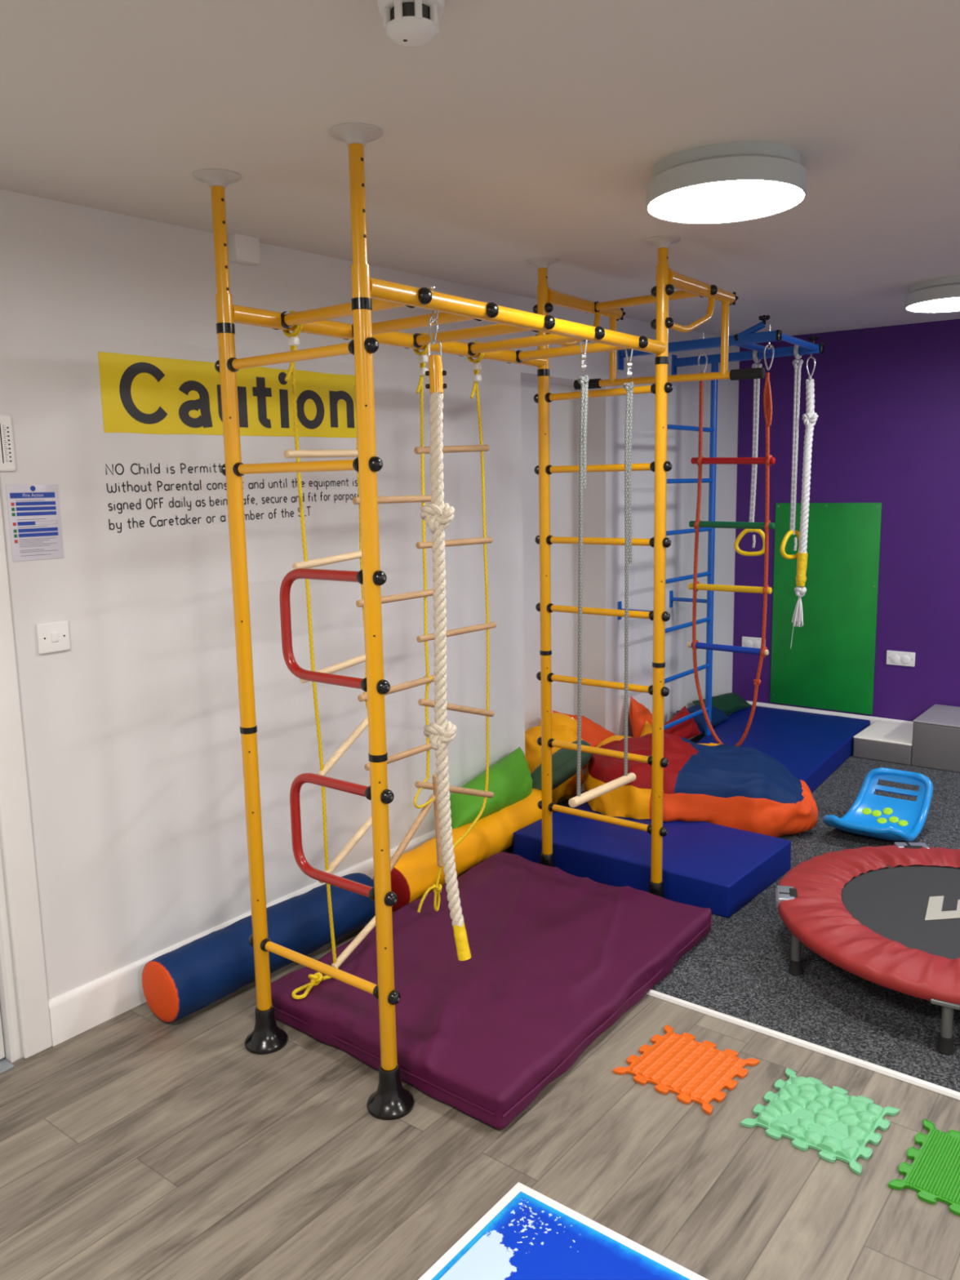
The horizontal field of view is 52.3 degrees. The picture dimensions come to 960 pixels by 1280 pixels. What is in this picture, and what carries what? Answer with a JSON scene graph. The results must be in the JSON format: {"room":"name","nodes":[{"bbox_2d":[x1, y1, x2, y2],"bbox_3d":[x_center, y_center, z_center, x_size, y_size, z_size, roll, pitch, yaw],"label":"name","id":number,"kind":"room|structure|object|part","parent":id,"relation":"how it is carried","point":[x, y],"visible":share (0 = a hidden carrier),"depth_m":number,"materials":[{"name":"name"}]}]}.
{"room":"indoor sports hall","nodes":[
{"label":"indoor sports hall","id":0,"kind":"room"},
{"bbox_2d":[0,189,739,1062],"bbox_3d":[-1.026,-0.134,3.258,0.300,2.488,8.475,6,11,37],"label":"wall","id":1,"kind":"structure","parent":0,"point":[132,742],"depth_m":3.34,"materials":[{"name":"white paint"}]},
{"bbox_2d":[0,1013,4,1059],"bbox_3d":[-1.655,0.254,2.320,0.040,2.020,0.852,6,11,37],"label":"door","id":2,"kind":"structure","parent":1,"relation":"in","point":[2,1046],"depth_m":2.79,"materials":[{"name":"white paint"}]},
{"bbox_2d":[0,413,16,471],"bbox_3d":[-1.283,-0.528,2.616,0.010,0.152,0.072,6,11,37],"label":"thermometer","id":3,"kind":"object","parent":1,"relation":"attached to","point":[7,454],"visible":1,"depth_m":2.62,"materials":[{"name":"white plastic"}]},
{"bbox_2d":[0,493,52,1060],"bbox_3d":[-1.621,0.219,2.289,0.043,2.117,1.087,6,11,37],"label":"door frame","id":4,"kind":"structure","parent":1,"relation":"attached to","point":[15,824],"depth_m":2.74,"materials":[{"name":"white paint"}]},
{"bbox_2d":[5,484,63,561],"bbox_3d":[-1.234,-0.327,2.712,0.003,0.208,0.148,6,11,37],"label":"notice","id":5,"kind":"object","parent":1,"relation":"attached to","point":[33,509],"visible":1,"depth_m":2.71,"materials":[{"name":"white paper"}]},
{"bbox_2d":[35,620,70,653],"bbox_3d":[-1.210,-0.008,2.775,0.017,0.087,0.094,6,11,37],"label":"light switch","id":6,"kind":"object","parent":1,"relation":"attached to","point":[51,637],"visible":1,"depth_m":2.77,"materials":[{"name":"white plastic"}]},
{"bbox_2d":[97,351,356,437],"bbox_3d":[-0.764,-0.797,3.259,0.003,0.239,1.092,6,11,37],"label":"banner","id":7,"kind":"object","parent":1,"relation":"attached to","point":[140,394],"visible":0.86,"depth_m":3.13,"materials":[{"name":"yellow"}]},
{"bbox_2d":[106,462,358,533],"bbox_3d":[-0.775,-0.490,3.288,0.001,0.209,1.056,6,11,37],"label":"notice","id":8,"kind":"object","parent":1,"relation":"attached to","point":[117,464],"visible":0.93,"depth_m":3.10,"materials":[{"name":"grey paint"}]},
{"bbox_2d":[227,233,260,265],"bbox_3d":[-0.765,-1.267,3.164,0.042,0.084,0.098,6,11,37],"label":"junction box","id":9,"kind":"object","parent":1,"relation":"attached to","point":[242,249],"visible":0.98,"depth_m":3.14,"materials":[{"name":"white plastic"}]},
{"bbox_2d":[48,713,730,1046],"bbox_3d":[0.155,0.789,4.809,0.208,0.137,4.860,6,11,37],"label":"baseboard","id":10,"kind":"structure","parent":1,"relation":"attached to","point":[75,1011],"depth_m":3.01,"materials":[{"name":"white paint"}]},
{"bbox_2d":[0,0,959,337],"bbox_3d":[1.045,-1.081,1.462,5.800,0.304,8.875,6,11,37],"label":"ceiling","id":11,"kind":"structure","parent":0,"point":[522,131],"depth_m":2.19,"materials":[{"name":"white paint"}]},
{"bbox_2d":[377,0,444,46],"bbox_3d":[-0.110,-0.998,1.573,0.108,0.066,0.108,6,11,37],"label":"smoke detector","id":12,"kind":"object","parent":11,"relation":"attached to","point":[407,23],"visible":1,"depth_m":1.55,"materials":[{"name":"white plastic"}]},
{"bbox_2d":[645,141,807,223],"bbox_3d":[0.630,-1.169,2.511,0.400,0.096,0.400,6,11,37],"label":"ceiling light","id":13,"kind":"object","parent":11,"relation":"attached to","point":[731,181],"visible":1,"depth_m":2.39,"materials":[{"name":"grey plastic"}]},
{"bbox_2d":[649,180,802,222],"bbox_3d":[0.631,-1.127,2.518,0.382,0.012,0.382,6,11,37],"label":"diffuser","id":14,"kind":"object","parent":13,"relation":"attached to","point":[674,201],"depth_m":2.47,"materials":[{"name":"white plastic"}]},
{"bbox_2d":[905,275,959,312],"bbox_3d":[2.104,-1.531,4.330,0.400,0.096,0.400,6,11,37],"label":"ceiling light","id":15,"kind":"object","parent":11,"relation":"attached to","point":[941,295],"visible":1,"depth_m":4.24,"materials":[{"name":"grey plastic"}]},
{"bbox_2d":[906,297,959,311],"bbox_3d":[2.105,-1.489,4.336,0.382,0.012,0.382,6,11,37],"label":"diffuser","id":16,"kind":"object","parent":15,"relation":"attached to","point":[914,304],"depth_m":4.31,"materials":[{"name":"white plastic"}]},
{"bbox_2d":[0,774,959,1279],"bbox_3d":[0.893,1.340,2.001,6.300,0.100,8.875,6,11,37],"label":"floor","id":17,"kind":"structure","parent":0,"point":[136,1144],"depth_m":2.34,"materials":[{"name":"grey wood"}]},
{"bbox_2d":[0,1057,14,1074],"bbox_3d":[-1.616,1.260,2.464,0.100,0.006,0.850,6,11,37],"label":"trim","id":18,"kind":"structure","parent":17,"relation":"on","point":[5,1065],"depth_m":2.76,"materials":[{"name":"white paint"}]},
{"bbox_2d":[142,872,375,1022],"bbox_3d":[-0.690,1.006,3.314,0.206,0.200,0.932,6,11,37],"label":"bolster","id":19,"kind":"object","parent":17,"relation":"on","point":[180,982],"visible":0.89,"depth_m":3.11,"materials":[{"name":"blue fabric"}]},
{"bbox_3d":[-0.974,1.069,2.963,0.192,0.192,0.021,6,11,37],"label":"panel","id":20,"kind":"part","parent":19,"relation":"part of","materials":[{"name":"orange fabric"}]},
{"bbox_2d":[192,122,764,1119],"bbox_3d":[0.146,-0.131,3.308,0.842,2.424,2.117,6,11,37],"label":"jungle gym","id":21,"kind":"object","parent":17,"relation":"on","point":[390,1100],"visible":0.98,"depth_m":2.68,"materials":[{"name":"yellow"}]},
{"bbox_3d":[-0.396,-0.033,2.474,0.312,0.292,0.026,6,11,37],"label":"grab handle","id":22,"kind":"part","parent":21,"relation":"part of","materials":[{"name":"red metal"}]},
{"bbox_3d":[-0.386,0.503,2.559,0.312,0.294,0.026,6,11,37],"label":"grab handle","id":23,"kind":"part","parent":21,"relation":"part of","materials":[{"name":"red metal"}]},
{"bbox_2d":[282,311,496,999],"bbox_3d":[-0.266,0.019,3.177,0.071,2.000,1.043,6,11,37],"label":"ladder","id":24,"kind":"object","parent":21,"relation":"hanging from","point":[293,340],"visible":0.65,"depth_m":3.17,"materials":[{"name":"yellow wood"}]},
{"bbox_3d":[-0.490,0.099,2.897,0.011,1.878,0.069,6,11,37],"label":"cord","id":25,"kind":"part","parent":24,"relation":"part of","materials":[{"name":"yellow fabric"}]},
{"bbox_3d":[-0.340,0.010,3.080,0.011,1.766,0.080,6,11,37],"label":"cord","id":26,"kind":"part","parent":24,"relation":"part of","materials":[{"name":"yellow fabric"}]},
{"bbox_3d":[-0.184,-0.213,3.253,0.011,1.386,0.037,6,11,37],"label":"cord","id":27,"kind":"part","parent":24,"relation":"part of","materials":[{"name":"yellow fabric"}]},
{"bbox_3d":[-0.042,-0.098,3.452,0.011,1.681,0.235,6,11,37],"label":"cord","id":28,"kind":"part","parent":24,"relation":"part of","materials":[{"name":"yellow fabric"}]},
{"bbox_2d":[420,284,471,960],"bbox_3d":[-0.095,-0.007,2.569,0.130,1.778,0.067,3,10,24],"label":"rope","id":29,"kind":"object","parent":21,"relation":"hanging from","point":[437,514],"visible":1,"depth_m":2.56,"materials":[{"name":"fabric"}]},
{"bbox_3d":[0.410,-1.326,3.875,0.066,0.066,0.550,6,11,37],"label":"pull arm","id":30,"kind":"part","parent":21,"relation":"part of","materials":[{"name":"orange"}]},
{"bbox_2d":[568,340,635,807],"bbox_3d":[0.407,-0.203,3.206,0.035,1.482,0.402,6,11,37],"label":"trapeze","id":31,"kind":"object","parent":21,"relation":"hanging from","point":[579,799],"visible":1,"depth_m":3.22,"materials":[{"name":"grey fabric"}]},
{"bbox_3d":[0.324,-0.149,3.105,0.035,1.346,0.056,6,11,37],"label":"cord","id":32,"kind":"part","parent":31,"relation":"part of","materials":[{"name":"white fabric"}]},
{"bbox_3d":[0.504,-0.188,3.331,0.035,1.346,0.029,-2,9,-3],"label":"cord","id":33,"kind":"part","parent":31,"relation":"part of","materials":[{"name":"white fabric"}]},
{"bbox_3d":[0.802,-1.285,3.574,0.066,0.066,0.550,6,11,37],"label":"pull arm","id":34,"kind":"part","parent":21,"relation":"part of","materials":[{"name":"orange"}]},
{"bbox_2d":[524,712,584,804],"bbox_3d":[0.345,0.605,4.919,0.314,0.446,0.419,6,11,37],"label":"beanbag","id":35,"kind":"object","parent":17,"relation":"on","point":[564,727],"visible":0.47,"depth_m":4.84,"materials":[{"name":"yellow fabric"}]},
{"bbox_2d":[552,710,615,769],"bbox_3d":[0.630,0.507,5.178,0.530,0.325,0.185,-5,10,-23],"label":"cushion","id":36,"kind":"object","parent":35,"relation":"on","point":[592,732],"visible":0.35,"depth_m":5.09,"materials":[{"name":"orange fabric"}]},
{"bbox_2d":[417,1182,707,1279],"bbox_3d":[0.133,1.311,1.914,0.500,0.012,0.500,6,11,37],"label":"mat","id":37,"kind":"object","parent":17,"relation":"on","point":[527,1234],"depth_m":2.05,"materials":[{"name":"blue plastic"}]},
{"bbox_2d":[612,1024,759,1115],"bbox_3d":[0.571,1.177,2.701,0.295,0.013,0.295,7,12,40],"label":"mat","id":38,"kind":"object","parent":17,"relation":"on","point":[697,1072],"visible":1,"depth_m":2.69,"materials":[{"name":"orange rubber"}]},
{"bbox_2d":[502,733,959,1092],"bbox_3d":[2.684,0.986,3.688,5.180,0.004,3.557,6,11,37],"label":"floor","id":39,"kind":"structure","parent":17,"relation":"on","point":[739,970],"depth_m":3.15,"materials":[{"name":"grey carpet"}]},
{"bbox_2d":[373,788,553,911],"bbox_3d":[-0.019,0.853,4.139,0.192,0.201,1.157,5,11,34],"label":"bolster","id":40,"kind":"object","parent":39,"relation":"on","point":[416,870],"visible":0.5,"depth_m":3.95,"materials":[{"name":"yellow fabric"}]},
{"bbox_3d":[-0.336,0.938,3.675,0.183,0.183,0.021,5,11,34],"label":"panel","id":41,"kind":"part","parent":40,"relation":"part of","materials":[{"name":"red fabric"}]},
{"bbox_2d":[449,746,532,828],"bbox_3d":[0.036,0.668,4.308,0.214,0.240,0.660,6,11,37],"label":"cushion","id":42,"kind":"object","parent":40,"relation":"on","point":[510,780],"visible":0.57,"depth_m":4.25,"materials":[{"name":"green fabric"}]},
{"bbox_2d":[530,739,591,790],"bbox_3d":[0.375,0.606,4.631,0.345,0.337,0.274,1,9,14],"label":"cushion","id":43,"kind":"object","parent":40,"relation":"on","point":[564,761],"visible":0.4,"depth_m":4.50,"materials":[{"name":"green fabric"}]},
{"bbox_2d":[271,852,713,1129],"bbox_3d":[0.072,1.044,3.241,1.002,0.119,1.405,6,11,37],"label":"mat","id":44,"kind":"object","parent":39,"relation":"on","point":[558,957],"visible":0.95,"depth_m":3.01,"materials":[{"name":"purple leather"}]},
{"bbox_2d":[640,720,652,737],"bbox_3d":[0.915,0.580,5.230,0.150,0.236,0.226,5,11,32],"label":"cushion","id":45,"kind":"object","parent":39,"relation":"on","point":[647,729],"visible":0.17,"depth_m":5.27,"materials":[{"name":"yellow fabric"}]},
{"bbox_2d":[513,801,791,917],"bbox_3d":[0.724,0.886,4.130,1.000,0.129,0.616,6,11,37],"label":"mat","id":46,"kind":"object","parent":39,"relation":"on","point":[720,868],"visible":0.8,"depth_m":3.95,"materials":[{"name":"blue leather"}]},
{"bbox_2d":[583,733,817,837],"bbox_3d":[1.019,0.673,4.587,1.077,0.392,0.771,1,9,16],"label":"beanbag","id":47,"kind":"object","parent":39,"relation":"on","point":[746,788],"visible":0.8,"depth_m":4.33,"materials":[{"name":"orange fabric"}]},
{"bbox_3d":[0.667,0.736,4.590,0.534,0.280,0.498,6,11,37],"label":"yellow panel","id":48,"kind":"part","parent":47,"relation":"part of","materials":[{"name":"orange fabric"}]},
{"bbox_3d":[0.764,0.557,4.556,0.533,0.145,0.614,-3,9,-10],"label":"red panel","id":49,"kind":"part","parent":47,"relation":"part of","materials":[{"name":"red fabric"}]},
{"bbox_3d":[0.924,0.647,4.875,0.674,0.355,0.382,3,10,25],"label":"yellow panel","id":50,"kind":"part","parent":47,"relation":"part of","materials":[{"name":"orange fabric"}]},
{"bbox_3d":[1.220,0.751,4.470,0.548,0.265,0.851,6,11,37],"label":"orange panel","id":51,"kind":"part","parent":47,"relation":"part of","materials":[{"name":"orange fabric"}]},
{"bbox_3d":[1.203,0.606,4.552,0.575,0.185,0.701,1,9,12],"label":"blue panel","id":52,"kind":"part","parent":47,"relation":"part of","materials":[{"name":"blue fabric"}]},
{"bbox_2d":[617,315,824,735],"bbox_3d":[1.280,-0.437,5.258,0.860,2.370,0.663,6,11,37],"label":"climbing frame","id":53,"kind":"object","parent":39,"relation":"on","point":[748,339],"visible":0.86,"depth_m":5.36,"materials":[{"name":"blue metal"}]},
{"bbox_3d":[1.068,-1.447,4.857,0.847,0.130,0.050,6,11,37],"label":"overhead arm","id":54,"kind":"part","parent":53,"relation":"part of","materials":[{"name":"blue"}]},
{"bbox_3d":[1.326,-0.492,5.603,0.038,2.128,0.037,6,11,37],"label":"post","id":55,"kind":"part","parent":53,"relation":"part of","materials":[{"name":"blue metal"}]},
{"bbox_2d":[687,324,775,746],"bbox_3d":[1.250,-0.468,4.879,0.445,2.097,0.065,6,11,37],"label":"ladder","id":56,"kind":"object","parent":53,"relation":"hanging from","point":[768,460],"visible":0.98,"depth_m":4.87,"materials":[{"name":"red fabric"}]},
{"bbox_3d":[1.241,-1.457,4.712,0.023,0.039,0.040,6,11,37],"label":"star knob","id":57,"kind":"part","parent":53,"relation":"part of","materials":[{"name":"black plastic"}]},
{"bbox_3d":[1.439,-1.530,5.334,0.840,0.130,0.050,6,11,37],"label":"overhead arm","id":58,"kind":"part","parent":53,"relation":"part of","materials":[{"name":"blue metal"}]},
{"bbox_2d":[733,350,764,555],"bbox_3d":[1.500,-1.028,5.368,0.177,1.135,0.084,1,9,11],"label":"ring","id":59,"kind":"object","parent":53,"relation":"hanging from","point":[756,381],"visible":0.78,"depth_m":5.38,"materials":[{"name":"white fabric"}]},
{"bbox_3d":[1.510,-0.547,5.449,0.186,0.160,0.025,4,10,29],"label":"handle","id":60,"kind":"part","parent":59,"relation":"part of","materials":[{"name":"yellow plastic"}]},
{"bbox_3d":[1.510,-1.051,5.362,0.054,1.087,0.085,1,9,12],"label":"cord","id":61,"kind":"part","parent":59,"relation":"part of","materials":[{"name":"white fabric"}]},
{"bbox_3d":[1.351,-1.519,4.635,0.053,0.041,0.054,6,11,37],"label":"star knob","id":62,"kind":"part","parent":53,"relation":"part of","materials":[{"name":"black plastic"}]},
{"bbox_2d":[780,344,803,559],"bbox_3d":[1.687,-1.004,5.228,0.185,1.145,0.064,-9,12,-39],"label":"ring","id":63,"kind":"object","parent":53,"relation":"hanging from","point":[797,364],"visible":0.87,"depth_m":5.22,"materials":[{"name":"white fabric"}]},
{"bbox_3d":[1.695,-0.518,5.306,0.186,0.160,0.025,-7,11,-35],"label":"handle","id":64,"kind":"part","parent":63,"relation":"part of","materials":[{"name":"yellow plastic"}]},
{"bbox_3d":[1.687,-1.028,5.226,0.054,1.097,0.085,1,9,12],"label":"cord","id":65,"kind":"part","parent":63,"relation":"part of","materials":[{"name":"white fabric"}]},
{"bbox_2d":[790,342,817,648],"bbox_3d":[1.742,-0.751,5.232,0.109,1.627,0.064,6,11,37],"label":"rope","id":66,"kind":"object","parent":53,"relation":"hanging from","point":[810,418],"visible":1,"depth_m":5.21,"materials":[{"name":"white fabric"}]},
{"bbox_3d":[1.739,-1.563,5.092,0.053,0.041,0.054,6,11,37],"label":"star knob","id":67,"kind":"part","parent":53,"relation":"part of","materials":[{"name":"black plastic"}]},
{"bbox_2d":[696,706,870,792],"bbox_3d":[1.683,0.621,5.719,0.931,0.119,1.456,6,11,37],"label":"mat","id":68,"kind":"object","parent":39,"relation":"on","point":[811,746],"visible":0.5,"depth_m":5.69,"materials":[{"name":"blue leather"}]},
{"bbox_2d":[663,706,701,739],"bbox_3d":[1.124,0.506,5.597,0.142,0.163,0.465,6,11,37],"label":"cushion","id":69,"kind":"object","parent":68,"relation":"on","point":[687,729],"visible":0.56,"depth_m":5.61,"materials":[{"name":"red fabric"}]},
{"bbox_2d":[629,696,652,737],"bbox_3d":[0.907,0.458,5.438,0.159,0.301,0.365,6,11,37],"label":"cushion","id":70,"kind":"object","parent":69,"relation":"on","point":[639,714],"visible":0.39,"depth_m":5.38,"materials":[{"name":"orange fabric"}]},
{"bbox_2d":[675,704,729,733],"bbox_3d":[1.377,0.462,5.994,0.180,0.118,0.445,6,11,37],"label":"cushion","id":71,"kind":"object","parent":68,"relation":"on","point":[718,716],"visible":0.59,"depth_m":5.95,"materials":[{"name":"blue fabric"}]},
{"bbox_2d":[692,692,751,715],"bbox_3d":[1.557,0.407,6.266,0.138,0.134,0.625,6,11,37],"label":"cushion","id":72,"kind":"object","parent":68,"relation":"on","point":[728,703],"visible":0.66,"depth_m":6.24,"materials":[{"name":"green fabric"}]},
{"bbox_2d":[774,842,959,1054],"bbox_3d":[1.591,0.970,3.212,1.187,0.218,1.191,6,11,37],"label":"trampoline","id":73,"kind":"object","parent":39,"relation":"on","point":[888,917],"visible":1,"depth_m":3.18,"materials":[{"name":"red plastic"}]},
{"bbox_3d":[1.034,0.994,3.191,0.031,0.147,0.030,6,11,37],"label":"leg","id":74,"kind":"part","parent":73,"relation":"part of","materials":[{"name":"grey metal"}]},
{"bbox_3d":[1.310,1.060,2.738,0.031,0.147,0.030,6,11,37],"label":"leg","id":75,"kind":"part","parent":73,"relation":"part of","materials":[{"name":"grey metal"}]},
{"bbox_2d":[822,767,933,841],"bbox_3d":[1.805,0.753,4.433,0.374,0.241,0.487,6,11,37],"label":"board","id":76,"kind":"object","parent":39,"relation":"on","point":[872,815],"visible":1,"depth_m":4.49,"materials":[{"name":"blue plastic"},{"name":"lime green plastic"}]},
{"bbox_2d":[853,704,959,773],"bbox_3d":[2.673,0.555,5.563,0.919,0.262,0.491,6,11,37],"label":"steps","id":77,"kind":"structure","parent":39,"relation":"on","point":[932,741],"depth_m":5.48,"materials":[{"name":"grey plastic"}]},
{"bbox_2d":[646,989,959,1100],"bbox_3d":[1.697,1.240,2.209,4.900,0.024,0.024,6,11,37],"label":"trim","id":78,"kind":"structure","parent":17,"relation":"on","point":[917,1082],"depth_m":2.78,"materials":[{"name":"white paint"}]},
{"bbox_2d":[740,1067,899,1175],"bbox_3d":[0.864,1.204,2.475,0.304,0.020,0.304,6,11,37],"label":"mat","id":79,"kind":"object","parent":17,"relation":"on","point":[805,1111],"visible":1,"depth_m":2.46,"materials":[{"name":"green rubber"}]},
{"bbox_2d":[888,1118,959,1216],"bbox_3d":[1.139,1.238,2.254,0.300,0.012,0.300,6,11,37],"label":"mat","id":80,"kind":"object","parent":17,"relation":"on","point":[934,1172],"visible":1,"depth_m":2.28,"materials":[{"name":"green rubber"}]},
{"bbox_2d":[732,319,959,721],"bbox_3d":[3.790,-0.492,4.942,5.200,2.490,0.150,6,11,37],"label":"wall","id":81,"kind":"structure","parent":0,"point":[886,430],"depth_m":5.86,"materials":[{"name":"purple paint"}]},
{"bbox_2d":[742,636,765,648],"bbox_3d":[1.814,0.025,6.481,0.160,0.086,0.017,6,11,37],"label":"wall socket","id":82,"kind":"object","parent":81,"relation":"attached to","point":[747,642],"visible":0.54,"depth_m":6.48,"materials":[{"name":"white plastic"}]},
{"bbox_2d":[769,502,881,714],"bbox_3d":[2.167,-0.207,6.164,0.652,1.304,0.013,6,11,37],"label":"board","id":83,"kind":"object","parent":81,"relation":"attached to","point":[829,663],"visible":0.98,"depth_m":6.13,"materials":[{"name":"paint"}]},
{"bbox_2d":[746,700,913,724],"bbox_3d":[3.768,0.682,5.055,5.182,0.137,0.018,6,11,37],"label":"baseboard","id":84,"kind":"structure","parent":81,"relation":"attached to","point":[873,719],"depth_m":6.23,"materials":[{"name":"white paint"}]},
{"bbox_2d":[886,650,915,666],"bbox_3d":[2.548,0.112,5.918,0.164,0.087,0.017,6,11,37],"label":"wall socket","id":85,"kind":"object","parent":81,"relation":"attached to","point":[893,657],"visible":1,"depth_m":5.91,"materials":[{"name":"white plastic"}]}
]}

